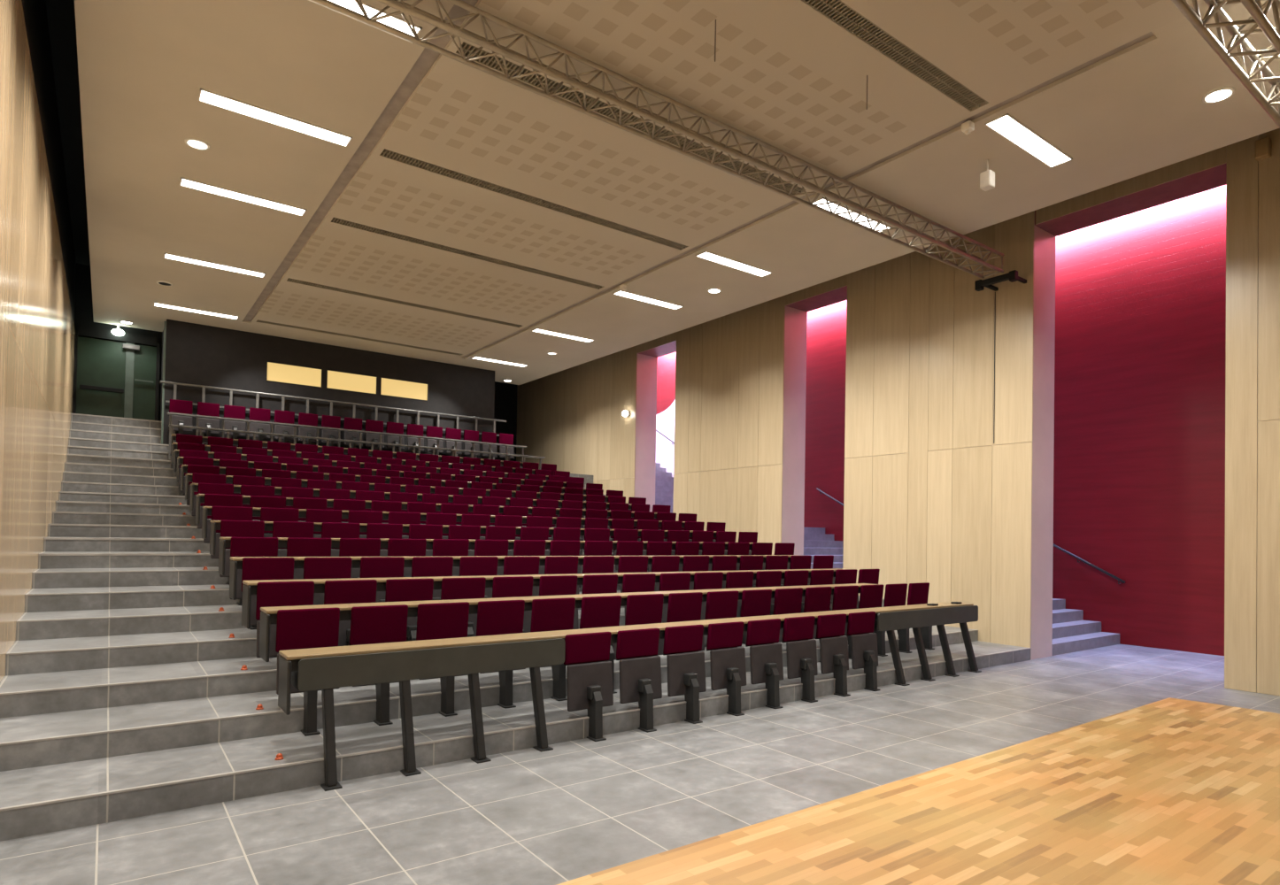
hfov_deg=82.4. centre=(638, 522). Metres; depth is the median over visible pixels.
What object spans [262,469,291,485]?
seat
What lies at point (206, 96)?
recessed light
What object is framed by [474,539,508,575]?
seat
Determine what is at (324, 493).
seat
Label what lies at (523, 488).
seat
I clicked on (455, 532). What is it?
seat
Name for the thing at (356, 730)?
platform
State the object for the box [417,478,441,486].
seat
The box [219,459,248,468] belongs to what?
seat
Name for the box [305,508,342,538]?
seat
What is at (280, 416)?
seat
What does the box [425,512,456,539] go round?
seat
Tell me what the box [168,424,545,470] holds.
desk
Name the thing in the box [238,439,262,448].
seat
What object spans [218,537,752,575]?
desk
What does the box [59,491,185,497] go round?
step
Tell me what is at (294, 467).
seat
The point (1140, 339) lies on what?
wall
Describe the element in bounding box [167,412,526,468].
desk
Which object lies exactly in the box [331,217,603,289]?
ceiling vent
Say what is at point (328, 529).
seat
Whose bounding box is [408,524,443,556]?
seat
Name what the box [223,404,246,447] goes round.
seat
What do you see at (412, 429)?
seat
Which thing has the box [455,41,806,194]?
ceiling vent
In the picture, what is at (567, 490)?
seat
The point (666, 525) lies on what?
seat
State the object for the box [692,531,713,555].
seat
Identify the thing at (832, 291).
trim
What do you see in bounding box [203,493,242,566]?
seat
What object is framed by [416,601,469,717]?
seat
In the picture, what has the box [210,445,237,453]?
seat
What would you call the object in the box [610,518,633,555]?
seat
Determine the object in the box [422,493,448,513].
seat
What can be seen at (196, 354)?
wall
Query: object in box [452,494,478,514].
seat
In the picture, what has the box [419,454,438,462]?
seat
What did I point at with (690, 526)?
seat
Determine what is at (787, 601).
seat
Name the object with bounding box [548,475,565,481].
seat
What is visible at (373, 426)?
seat
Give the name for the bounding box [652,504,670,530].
seat
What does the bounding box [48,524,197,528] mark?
step
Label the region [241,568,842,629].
desk
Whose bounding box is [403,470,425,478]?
seat
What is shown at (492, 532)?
seat
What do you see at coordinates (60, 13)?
ceiling
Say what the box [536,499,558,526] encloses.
seat
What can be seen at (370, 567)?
seat
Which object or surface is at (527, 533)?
seat
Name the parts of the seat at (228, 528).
backrest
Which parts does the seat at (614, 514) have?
backrest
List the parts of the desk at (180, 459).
panel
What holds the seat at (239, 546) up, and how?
on the platform
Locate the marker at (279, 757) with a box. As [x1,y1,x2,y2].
[274,753,283,760]
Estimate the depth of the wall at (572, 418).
18.60 m
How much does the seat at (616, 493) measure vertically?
0.859 m
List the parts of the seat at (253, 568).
backrest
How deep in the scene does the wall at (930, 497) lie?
10.73 m
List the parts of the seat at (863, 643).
backrest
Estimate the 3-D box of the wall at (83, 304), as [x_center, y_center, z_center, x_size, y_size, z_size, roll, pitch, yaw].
[-10.407,-1.703,14.447,1.850,6.900,0.200,2,-1,-36]
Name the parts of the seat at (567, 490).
backrest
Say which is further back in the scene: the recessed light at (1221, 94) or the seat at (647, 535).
the seat at (647, 535)
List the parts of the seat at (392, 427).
backrest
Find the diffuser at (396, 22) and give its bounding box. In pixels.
[328,0,419,36]
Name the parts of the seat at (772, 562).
backrest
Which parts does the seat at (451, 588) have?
backrest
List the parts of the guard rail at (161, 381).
post, post, post, post, post, post, post, rail, rail, post, post, post, post, post, post, post, post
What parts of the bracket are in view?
arm, arm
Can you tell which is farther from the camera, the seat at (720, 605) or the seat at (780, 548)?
the seat at (780, 548)
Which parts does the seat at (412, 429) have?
backrest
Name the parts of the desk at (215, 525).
panel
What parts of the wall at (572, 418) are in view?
wall panel, wall panel, wall panel, wall panel, wall panel, wall panel, wall panel, wall panel, wall panel, wall panel, wall panel, wall panel, wall panel, wall panel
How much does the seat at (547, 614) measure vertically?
0.859 m
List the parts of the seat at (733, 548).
backrest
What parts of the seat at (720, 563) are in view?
backrest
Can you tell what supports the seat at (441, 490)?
on the platform
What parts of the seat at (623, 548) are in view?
backrest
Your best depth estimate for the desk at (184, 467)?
11.63 m
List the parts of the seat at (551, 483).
backrest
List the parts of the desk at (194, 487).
panel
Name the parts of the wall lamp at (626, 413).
lamp globe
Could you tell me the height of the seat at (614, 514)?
0.859 m
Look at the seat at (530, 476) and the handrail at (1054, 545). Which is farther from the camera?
the seat at (530, 476)
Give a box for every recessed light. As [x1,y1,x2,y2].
[119,320,133,323]
[153,301,238,319]
[156,280,173,285]
[163,253,265,277]
[179,177,306,215]
[184,138,210,150]
[198,87,352,146]
[308,0,422,43]
[471,355,527,367]
[531,328,593,342]
[547,352,557,354]
[612,290,683,309]
[695,250,772,277]
[707,287,721,293]
[810,197,891,231]
[984,113,1072,167]
[1202,86,1235,103]
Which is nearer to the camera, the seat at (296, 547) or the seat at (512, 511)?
the seat at (296, 547)
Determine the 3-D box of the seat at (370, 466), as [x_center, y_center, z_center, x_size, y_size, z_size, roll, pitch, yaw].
[-4.825,-0.665,13.430,0.402,0.859,0.300,2,-1,-36]
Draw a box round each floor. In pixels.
[0,644,1279,884]
[570,473,1030,679]
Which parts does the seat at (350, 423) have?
backrest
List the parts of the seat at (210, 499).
backrest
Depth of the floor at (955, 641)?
9.48 m
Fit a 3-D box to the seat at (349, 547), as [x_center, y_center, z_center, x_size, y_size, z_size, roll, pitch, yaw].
[-2.871,0.595,7.564,0.414,0.859,0.300,2,-1,-36]
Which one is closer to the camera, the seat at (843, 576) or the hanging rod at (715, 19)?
the hanging rod at (715, 19)
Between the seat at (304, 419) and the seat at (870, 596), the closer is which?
the seat at (870, 596)
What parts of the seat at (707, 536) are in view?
backrest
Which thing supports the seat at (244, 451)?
on the platform
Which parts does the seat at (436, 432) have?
backrest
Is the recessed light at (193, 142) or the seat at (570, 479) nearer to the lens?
the recessed light at (193, 142)
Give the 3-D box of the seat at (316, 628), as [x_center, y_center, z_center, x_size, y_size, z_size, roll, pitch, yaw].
[-2.347,1.050,5.212,0.422,0.859,0.300,2,-1,-36]
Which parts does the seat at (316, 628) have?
backrest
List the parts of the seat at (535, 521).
backrest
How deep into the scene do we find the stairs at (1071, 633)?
11.95 m
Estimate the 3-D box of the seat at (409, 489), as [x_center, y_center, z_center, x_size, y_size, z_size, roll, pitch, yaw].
[-3.506,-0.165,11.657,0.405,0.859,0.300,2,-1,-36]
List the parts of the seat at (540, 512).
backrest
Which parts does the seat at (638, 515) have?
backrest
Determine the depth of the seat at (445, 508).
10.51 m
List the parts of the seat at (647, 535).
backrest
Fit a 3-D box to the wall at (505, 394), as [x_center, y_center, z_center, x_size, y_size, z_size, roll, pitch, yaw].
[-4.666,-1.681,21.847,3.340,7.300,0.200,2,-1,-36]
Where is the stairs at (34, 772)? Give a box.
[0,413,293,841]
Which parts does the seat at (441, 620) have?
backrest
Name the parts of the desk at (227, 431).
post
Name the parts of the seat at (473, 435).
backrest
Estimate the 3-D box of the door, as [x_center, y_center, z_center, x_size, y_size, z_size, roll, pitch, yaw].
[-10.226,-2.879,14.353,1.366,1.745,0.169,2,-1,-36]
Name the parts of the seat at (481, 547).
backrest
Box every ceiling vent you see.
[256,319,462,355]
[286,277,521,327]
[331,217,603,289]
[379,148,686,249]
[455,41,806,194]
[801,0,988,111]
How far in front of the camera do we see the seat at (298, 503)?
9.35 m
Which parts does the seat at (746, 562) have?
backrest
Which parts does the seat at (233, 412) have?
backrest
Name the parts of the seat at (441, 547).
backrest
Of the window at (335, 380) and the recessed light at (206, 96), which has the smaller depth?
the recessed light at (206, 96)
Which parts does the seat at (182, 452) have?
backrest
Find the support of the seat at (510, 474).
on the platform
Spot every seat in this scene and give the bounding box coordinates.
[169,399,192,434]
[176,433,202,467]
[177,442,205,451]
[178,449,208,485]
[182,456,213,494]
[186,464,219,505]
[191,473,226,516]
[197,401,219,445]
[197,482,233,529]
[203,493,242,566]
[207,436,233,446]
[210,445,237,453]
[210,506,253,584]
[213,452,241,460]
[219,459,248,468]
[219,520,264,604]
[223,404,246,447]
[225,467,255,484]
[229,537,278,629]
[232,475,264,494]
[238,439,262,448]
[240,485,275,507]
[241,447,267,455]
[241,557,294,658]
[246,454,272,462]
[249,407,270,448]
[249,495,285,520]
[254,461,281,470]
[255,580,314,657]
[260,507,299,537]
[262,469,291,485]
[267,441,291,450]
[270,477,301,496]
[271,449,296,457]
[272,521,314,556]
[274,409,294,442]
[275,607,339,736]
[277,456,303,464]
[281,486,313,508]
[286,463,313,471]
[286,537,331,579]
[293,497,327,522]
[294,443,317,453]
[296,470,323,487]
[298,412,317,445]
[300,451,324,459]
[303,557,351,605]
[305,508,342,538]
[307,479,336,498]
[308,458,331,466]
[317,465,343,473]
[319,488,349,509]
[321,415,340,447]
[321,522,360,556]
[322,446,343,454]
[323,579,377,686]
[328,454,351,461]
[329,473,355,489]
[332,499,365,523]
[336,460,360,468]
[339,538,380,578]
[341,481,369,500]
[343,416,362,448]
[347,447,369,456]
[347,467,371,475]
[348,510,382,538]
[349,604,408,725]
[354,490,385,510]
[355,455,377,462]
[359,556,404,602]
[360,475,385,491]
[363,462,386,470]
[365,419,383,450]
[366,523,402,556]
[370,501,401,524]
[372,449,393,458]
[374,483,400,501]
[376,469,399,477]
[380,457,401,464]
[385,421,404,458]
[385,578,433,679]
[387,539,426,577]
[388,511,420,539]
[389,477,414,493]
[389,492,417,512]
[390,464,412,471]
[396,452,416,460]
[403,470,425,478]
[405,459,425,466]
[405,485,430,502]
[406,424,424,460]
[407,501,436,524]
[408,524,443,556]
[411,556,453,600]
[416,466,436,473]
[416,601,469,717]
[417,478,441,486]
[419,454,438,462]
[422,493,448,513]
[425,425,443,454]
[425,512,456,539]
[429,461,448,468]
[429,472,451,480]
[431,539,469,576]
[434,486,459,503]
[439,468,460,474]
[440,503,468,525]
[440,577,485,637]
[441,455,460,463]
[445,427,461,454]
[445,480,467,495]
[447,524,480,555]
[452,462,470,470]
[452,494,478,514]
[454,474,475,482]
[459,556,498,598]
[461,514,490,539]
[462,457,480,464]
[462,487,485,505]
[463,430,479,458]
[463,469,483,476]
[470,481,493,489]
[472,504,499,525]
[473,464,492,471]
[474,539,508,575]
[476,600,525,709]
[478,476,499,483]
[481,431,497,459]
[481,496,506,515]
[483,458,501,466]
[485,470,504,478]
[485,525,516,555]
[489,489,512,506]
[492,576,533,632]
[494,466,512,472]
[494,515,522,539]
[495,483,516,498]
[498,433,514,461]
[501,478,521,485]
[502,506,528,526]
[503,460,520,468]
[503,556,539,596]
[507,472,525,479]
[509,497,532,516]
[513,539,545,574]
[515,468,532,474]
[515,491,537,507]
[519,485,539,507]
[520,526,549,555]
[522,462,539,470]
[524,478,542,485]
[526,516,553,549]
[528,474,546,480]
[530,597,575,701]
[532,507,555,538]
[534,469,551,475]
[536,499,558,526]
[539,492,560,516]
[539,575,578,629]
[540,463,556,475]
[542,485,562,508]
[544,556,578,594]
[545,480,563,501]
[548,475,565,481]
[549,540,581,587]
[553,527,581,570]
[554,470,570,482]
[555,516,582,555]
[559,508,583,540]
[561,500,583,528]
[563,493,584,525]
[563,632,613,741]
[564,487,583,509]
[566,481,584,509]
[567,477,585,501]
[579,595,621,693]
[581,574,617,594]
[582,556,614,573]
[583,517,608,537]
[583,528,609,549]
[584,540,612,555]
[585,488,603,501]
[585,494,605,509]
[585,508,607,518]
[586,483,602,489]
[586,501,606,509]
[605,489,623,518]
[607,495,625,526]
[608,502,628,529]
[609,510,631,540]
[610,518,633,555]
[612,529,638,570]
[616,540,643,586]
[616,627,662,732]
[617,555,647,606]
[622,573,655,620]
[624,593,663,655]
[628,496,646,510]
[631,503,649,519]
[633,511,654,541]
[636,519,658,572]
[640,529,664,570]
[646,541,672,572]
[651,555,679,591]
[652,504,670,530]
[656,512,676,530]
[658,572,690,623]
[661,520,682,541]
[663,624,706,724]
[666,592,704,650]
[667,530,689,555]
[674,541,699,571]
[678,513,697,530]
[682,555,709,590]
[684,521,704,541]
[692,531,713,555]
[693,571,723,620]
[701,541,724,570]
[704,590,738,619]
[706,522,725,542]
[706,621,746,716]
[711,555,737,588]
[715,531,736,555]
[725,571,753,644]
[727,542,749,570]
[738,532,757,555]
[739,555,763,587]
[740,589,771,645]
[746,618,783,709]
[751,542,772,570]
[755,570,781,615]
[764,555,788,586]
[773,587,802,642]
[774,542,794,569]
[781,616,817,702]
[783,570,809,612]
[789,555,811,585]
[803,586,832,662]
[809,570,833,610]
[812,555,834,584]
[815,613,850,696]
[832,586,858,659]
[834,569,858,609]
[846,611,879,691]
[857,569,879,584]
[858,584,887,656]
[883,583,911,653]
[907,582,934,649]
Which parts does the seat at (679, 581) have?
backrest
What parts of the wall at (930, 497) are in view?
wall panel, wall panel, wall panel, wall panel, wall panel, wall panel, wall panel, wall panel, wall panel, wall panel, wall panel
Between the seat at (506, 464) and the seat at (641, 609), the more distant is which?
the seat at (506, 464)
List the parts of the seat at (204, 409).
backrest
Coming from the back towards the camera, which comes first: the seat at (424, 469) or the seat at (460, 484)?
the seat at (424, 469)
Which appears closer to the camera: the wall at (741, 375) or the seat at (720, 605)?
the seat at (720, 605)
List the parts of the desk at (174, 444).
panel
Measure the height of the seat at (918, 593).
0.859 m
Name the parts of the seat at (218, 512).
backrest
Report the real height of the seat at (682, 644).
0.804 m
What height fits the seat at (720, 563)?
0.859 m
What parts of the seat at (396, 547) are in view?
backrest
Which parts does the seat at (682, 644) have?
backrest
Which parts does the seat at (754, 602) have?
backrest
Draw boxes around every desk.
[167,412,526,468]
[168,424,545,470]
[170,434,523,467]
[171,442,535,474]
[172,449,548,480]
[176,456,566,487]
[180,464,586,494]
[185,473,608,501]
[189,483,632,511]
[195,493,656,524]
[201,506,685,539]
[209,520,716,555]
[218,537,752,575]
[229,555,801,600]
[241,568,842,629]
[259,583,878,662]
[277,601,981,791]
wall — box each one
[0,0,76,683]
[72,262,161,420]
[159,318,494,465]
[493,381,517,466]
[516,345,657,511]
[655,185,1226,655]
[673,295,807,555]
[842,210,1055,659]
[1224,127,1279,695]
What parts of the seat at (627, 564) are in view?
backrest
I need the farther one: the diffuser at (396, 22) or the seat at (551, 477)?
the seat at (551, 477)
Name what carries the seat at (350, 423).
on the platform
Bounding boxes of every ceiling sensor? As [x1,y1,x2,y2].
[619,284,626,292]
[961,120,974,134]
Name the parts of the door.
frame, post, push rail, frame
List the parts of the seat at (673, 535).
backrest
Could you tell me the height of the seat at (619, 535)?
0.859 m
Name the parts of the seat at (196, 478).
backrest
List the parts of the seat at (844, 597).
backrest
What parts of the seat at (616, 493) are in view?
backrest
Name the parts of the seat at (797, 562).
backrest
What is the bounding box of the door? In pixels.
[72,325,160,420]
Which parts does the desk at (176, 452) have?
panel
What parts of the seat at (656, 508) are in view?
backrest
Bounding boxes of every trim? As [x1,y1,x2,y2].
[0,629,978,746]
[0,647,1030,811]
[0,669,277,695]
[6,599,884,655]
[16,611,241,622]
[25,588,229,595]
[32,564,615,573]
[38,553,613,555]
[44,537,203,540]
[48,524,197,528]
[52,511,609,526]
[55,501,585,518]
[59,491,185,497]
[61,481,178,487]
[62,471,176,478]
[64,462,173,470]
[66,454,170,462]
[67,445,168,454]
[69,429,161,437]
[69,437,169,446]
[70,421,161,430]
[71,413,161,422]
[161,321,166,444]
[636,331,676,357]
[784,274,847,311]
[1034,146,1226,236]
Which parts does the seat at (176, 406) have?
backrest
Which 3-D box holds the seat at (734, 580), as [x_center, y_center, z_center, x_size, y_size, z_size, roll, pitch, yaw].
[1.248,1.022,8.743,0.420,0.859,0.300,2,-1,-36]
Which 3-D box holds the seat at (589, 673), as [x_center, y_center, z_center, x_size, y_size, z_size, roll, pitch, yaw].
[-0.371,1.282,5.757,0.420,0.804,0.300,2,-1,-36]
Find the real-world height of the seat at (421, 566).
0.859 m
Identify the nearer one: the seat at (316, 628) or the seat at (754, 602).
the seat at (316, 628)
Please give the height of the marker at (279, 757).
0.036 m
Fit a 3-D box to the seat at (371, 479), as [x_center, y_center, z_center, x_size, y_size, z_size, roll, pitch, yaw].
[-4.340,-0.340,11.961,0.403,0.859,0.300,2,-1,-36]
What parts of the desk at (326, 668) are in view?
panel, leg, leg, modesty panel, leg, leg, leg, leg, modesty panel, leg, leg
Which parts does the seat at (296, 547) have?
backrest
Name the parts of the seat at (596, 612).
backrest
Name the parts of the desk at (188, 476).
panel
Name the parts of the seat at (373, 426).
backrest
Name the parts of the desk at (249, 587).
panel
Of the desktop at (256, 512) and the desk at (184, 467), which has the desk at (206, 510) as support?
the desktop at (256, 512)
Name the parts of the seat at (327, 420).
backrest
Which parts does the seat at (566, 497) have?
backrest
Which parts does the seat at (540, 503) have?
backrest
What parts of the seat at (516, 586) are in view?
backrest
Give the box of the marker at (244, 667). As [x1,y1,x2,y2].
[240,664,247,670]
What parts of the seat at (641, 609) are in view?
backrest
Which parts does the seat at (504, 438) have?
backrest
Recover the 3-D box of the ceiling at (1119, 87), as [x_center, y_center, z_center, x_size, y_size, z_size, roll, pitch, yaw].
[-0.540,-3.828,8.095,9.045,0.100,21.300,2,-1,-36]
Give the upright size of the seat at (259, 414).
0.859 m
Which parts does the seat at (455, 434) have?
backrest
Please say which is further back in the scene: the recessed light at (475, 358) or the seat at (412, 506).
the recessed light at (475, 358)
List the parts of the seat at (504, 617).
backrest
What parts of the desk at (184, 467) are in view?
panel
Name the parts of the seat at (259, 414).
backrest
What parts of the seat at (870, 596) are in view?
backrest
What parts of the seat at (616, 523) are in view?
backrest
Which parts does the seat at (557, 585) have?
backrest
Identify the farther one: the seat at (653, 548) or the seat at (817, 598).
the seat at (653, 548)
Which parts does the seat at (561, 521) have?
backrest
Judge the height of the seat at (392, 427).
0.859 m
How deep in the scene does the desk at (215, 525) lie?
8.37 m
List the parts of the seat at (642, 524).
backrest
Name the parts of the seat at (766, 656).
backrest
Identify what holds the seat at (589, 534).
on the platform
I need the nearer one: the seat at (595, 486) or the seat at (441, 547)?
the seat at (441, 547)
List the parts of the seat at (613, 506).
backrest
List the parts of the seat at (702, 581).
backrest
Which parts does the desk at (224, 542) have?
panel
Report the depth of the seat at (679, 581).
8.15 m
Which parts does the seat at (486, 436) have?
backrest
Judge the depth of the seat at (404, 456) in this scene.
14.95 m
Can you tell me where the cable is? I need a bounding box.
[993,292,995,443]
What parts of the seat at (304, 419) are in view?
backrest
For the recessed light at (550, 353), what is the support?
in the ceiling at (1119, 87)
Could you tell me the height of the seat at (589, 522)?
0.859 m
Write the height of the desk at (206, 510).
0.360 m
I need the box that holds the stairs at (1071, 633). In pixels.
[655,462,1119,655]
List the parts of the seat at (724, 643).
backrest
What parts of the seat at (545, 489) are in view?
backrest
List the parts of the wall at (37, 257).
wall panel, wall panel, wall panel, wall panel, wall panel, wall panel, wall panel, wall panel, wall panel, wall panel, wall panel, wall panel, wall panel, wall panel, wall panel, wall panel, wall panel, wall panel, wall panel, wall panel, wall panel, wall panel, wall panel, wall panel, wall panel, wall panel, wall panel, wall panel, wall panel, wall panel, wall panel, wall panel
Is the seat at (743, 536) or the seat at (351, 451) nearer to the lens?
the seat at (743, 536)
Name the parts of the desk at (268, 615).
panel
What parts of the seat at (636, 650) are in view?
backrest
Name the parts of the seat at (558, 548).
backrest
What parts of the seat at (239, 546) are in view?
backrest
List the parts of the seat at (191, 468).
backrest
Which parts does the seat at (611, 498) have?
backrest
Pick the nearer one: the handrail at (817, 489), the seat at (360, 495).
the seat at (360, 495)
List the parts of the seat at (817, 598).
backrest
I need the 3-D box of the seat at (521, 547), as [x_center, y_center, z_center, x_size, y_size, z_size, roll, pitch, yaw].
[-1.278,0.642,8.725,0.414,0.859,0.300,2,-1,-36]
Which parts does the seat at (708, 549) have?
backrest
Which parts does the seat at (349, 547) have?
backrest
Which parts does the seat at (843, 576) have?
backrest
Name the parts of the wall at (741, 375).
wall panel, wall panel, wall panel, wall panel, wall panel, wall panel, wall panel, wall panel, wall panel, wall panel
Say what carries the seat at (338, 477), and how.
on the platform
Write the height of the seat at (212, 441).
0.859 m
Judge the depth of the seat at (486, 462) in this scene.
16.07 m
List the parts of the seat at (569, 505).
backrest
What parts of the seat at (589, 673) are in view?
backrest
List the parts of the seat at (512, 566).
backrest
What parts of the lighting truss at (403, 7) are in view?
frame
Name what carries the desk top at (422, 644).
on the desk at (326, 668)
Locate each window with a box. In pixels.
[265,361,322,387]
[326,369,377,394]
[380,377,428,400]
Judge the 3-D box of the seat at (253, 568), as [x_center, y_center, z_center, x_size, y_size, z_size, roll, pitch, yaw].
[-3.232,0.739,6.390,0.415,0.859,0.300,2,-1,-36]
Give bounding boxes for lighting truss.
[310,0,1003,278]
[1171,0,1279,127]
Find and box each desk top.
[236,557,790,570]
[250,571,835,594]
[269,587,860,624]
[290,613,878,671]
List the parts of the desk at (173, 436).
panel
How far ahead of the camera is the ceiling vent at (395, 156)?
8.51 m
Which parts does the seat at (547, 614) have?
backrest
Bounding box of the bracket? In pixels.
[974,269,1026,291]
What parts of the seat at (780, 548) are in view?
backrest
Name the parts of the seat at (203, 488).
backrest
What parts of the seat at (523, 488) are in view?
backrest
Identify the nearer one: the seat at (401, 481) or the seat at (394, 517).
the seat at (394, 517)
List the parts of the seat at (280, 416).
backrest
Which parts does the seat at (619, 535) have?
backrest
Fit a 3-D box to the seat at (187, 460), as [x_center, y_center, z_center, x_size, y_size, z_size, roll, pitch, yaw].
[-6.714,-0.566,11.143,0.402,0.859,0.300,2,-1,-36]
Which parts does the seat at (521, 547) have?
backrest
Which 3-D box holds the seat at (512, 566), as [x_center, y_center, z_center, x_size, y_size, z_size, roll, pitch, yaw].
[-1.232,0.798,7.847,0.415,0.859,0.300,2,-1,-36]
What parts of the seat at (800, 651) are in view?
backrest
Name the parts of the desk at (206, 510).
panel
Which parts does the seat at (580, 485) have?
backrest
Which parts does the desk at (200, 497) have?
panel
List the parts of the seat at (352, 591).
backrest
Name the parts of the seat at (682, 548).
backrest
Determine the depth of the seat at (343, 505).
9.65 m
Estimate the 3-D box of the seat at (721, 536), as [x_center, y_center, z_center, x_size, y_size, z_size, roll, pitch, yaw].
[1.425,0.571,11.605,0.410,0.859,0.300,2,-1,-36]
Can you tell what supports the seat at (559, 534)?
on the platform
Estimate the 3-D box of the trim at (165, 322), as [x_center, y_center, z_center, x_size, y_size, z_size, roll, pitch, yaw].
[-8.937,-2.614,13.752,0.032,2.350,0.060,2,-1,-36]
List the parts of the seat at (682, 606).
backrest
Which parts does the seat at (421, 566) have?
backrest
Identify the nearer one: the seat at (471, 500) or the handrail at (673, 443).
the seat at (471, 500)
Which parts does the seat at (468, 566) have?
backrest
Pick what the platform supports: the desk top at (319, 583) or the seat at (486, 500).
the seat at (486, 500)
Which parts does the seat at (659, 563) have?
backrest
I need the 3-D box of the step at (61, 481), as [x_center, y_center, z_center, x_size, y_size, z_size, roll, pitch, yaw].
[-8.228,-0.605,11.647,1.523,0.024,0.026,2,-1,-36]
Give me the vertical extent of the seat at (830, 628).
0.804 m
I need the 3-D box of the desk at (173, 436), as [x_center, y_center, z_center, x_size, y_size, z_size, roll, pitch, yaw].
[-5.230,-1.261,14.777,7.125,0.360,0.220,2,-1,-36]
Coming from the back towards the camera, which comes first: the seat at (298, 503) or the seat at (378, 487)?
the seat at (378, 487)
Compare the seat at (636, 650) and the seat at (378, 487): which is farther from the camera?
the seat at (378, 487)
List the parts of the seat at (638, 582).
backrest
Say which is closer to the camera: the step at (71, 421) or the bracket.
the bracket
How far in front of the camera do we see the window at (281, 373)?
15.08 m
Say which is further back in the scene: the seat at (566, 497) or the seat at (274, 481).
the seat at (566, 497)
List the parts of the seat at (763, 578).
backrest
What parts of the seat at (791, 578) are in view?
backrest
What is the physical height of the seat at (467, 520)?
0.859 m
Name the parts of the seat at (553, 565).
backrest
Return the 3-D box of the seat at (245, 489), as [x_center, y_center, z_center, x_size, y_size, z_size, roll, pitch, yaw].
[-5.021,-0.060,9.643,0.406,0.859,0.300,2,-1,-36]
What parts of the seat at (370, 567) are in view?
backrest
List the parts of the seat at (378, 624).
backrest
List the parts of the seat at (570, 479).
backrest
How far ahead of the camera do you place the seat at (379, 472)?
12.86 m
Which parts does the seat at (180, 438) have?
backrest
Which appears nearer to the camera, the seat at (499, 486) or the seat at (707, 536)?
the seat at (707, 536)
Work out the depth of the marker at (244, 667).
5.73 m
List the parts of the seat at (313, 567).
backrest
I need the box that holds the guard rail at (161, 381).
[160,380,506,459]
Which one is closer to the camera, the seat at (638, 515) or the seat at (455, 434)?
the seat at (638, 515)
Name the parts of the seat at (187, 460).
backrest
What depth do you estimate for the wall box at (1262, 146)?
7.90 m
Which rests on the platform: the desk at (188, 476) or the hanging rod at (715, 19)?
the desk at (188, 476)
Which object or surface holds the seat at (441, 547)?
on the platform
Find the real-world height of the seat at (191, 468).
0.859 m
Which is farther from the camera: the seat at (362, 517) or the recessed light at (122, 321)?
the recessed light at (122, 321)
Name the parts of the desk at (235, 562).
panel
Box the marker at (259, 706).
[255,703,263,709]
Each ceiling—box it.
[45,0,90,265]
[74,0,1279,385]
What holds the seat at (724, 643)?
on the floor at (575, 809)
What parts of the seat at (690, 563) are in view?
backrest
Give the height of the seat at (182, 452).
0.859 m
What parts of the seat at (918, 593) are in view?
backrest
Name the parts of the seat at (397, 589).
backrest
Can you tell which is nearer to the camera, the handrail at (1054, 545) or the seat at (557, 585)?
the seat at (557, 585)
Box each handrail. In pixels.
[655,429,674,444]
[816,487,843,506]
[1053,543,1125,584]
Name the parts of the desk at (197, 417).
post, post, post, post, post, post, post, post, post, post, post, post, post, post, post, post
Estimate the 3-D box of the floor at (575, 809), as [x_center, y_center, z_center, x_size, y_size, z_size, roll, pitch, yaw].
[4.735,1.815,3.984,13.570,0.162,8.873,2,-1,-36]
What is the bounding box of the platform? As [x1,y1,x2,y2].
[175,467,919,790]
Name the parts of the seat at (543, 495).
backrest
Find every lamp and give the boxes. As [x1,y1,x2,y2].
[111,325,124,336]
[622,410,630,416]
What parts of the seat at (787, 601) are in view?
backrest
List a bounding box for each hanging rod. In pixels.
[714,19,716,61]
[866,75,868,109]
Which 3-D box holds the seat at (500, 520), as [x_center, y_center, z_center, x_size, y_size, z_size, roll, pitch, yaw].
[-1.788,0.331,10.175,0.408,0.859,0.300,2,-1,-36]
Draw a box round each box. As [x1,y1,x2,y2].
[979,159,994,191]
[1255,137,1271,161]
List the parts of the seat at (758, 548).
backrest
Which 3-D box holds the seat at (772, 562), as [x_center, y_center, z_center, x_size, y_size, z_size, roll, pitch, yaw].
[1.967,0.893,10.178,0.415,0.859,0.300,2,-1,-36]
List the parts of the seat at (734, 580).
backrest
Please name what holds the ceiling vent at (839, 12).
in the ceiling at (1119, 87)
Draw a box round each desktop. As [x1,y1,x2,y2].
[207,508,685,527]
[215,523,716,538]
[224,539,752,549]
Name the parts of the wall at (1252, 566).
wall panel, wall panel, wall panel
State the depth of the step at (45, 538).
8.78 m
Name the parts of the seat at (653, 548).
backrest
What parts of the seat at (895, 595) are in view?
backrest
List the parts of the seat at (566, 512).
backrest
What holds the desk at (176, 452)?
on the platform
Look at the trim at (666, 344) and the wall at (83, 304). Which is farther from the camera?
the trim at (666, 344)
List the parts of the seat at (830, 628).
backrest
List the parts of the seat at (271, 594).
backrest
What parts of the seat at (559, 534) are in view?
backrest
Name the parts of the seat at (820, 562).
backrest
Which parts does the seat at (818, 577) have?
backrest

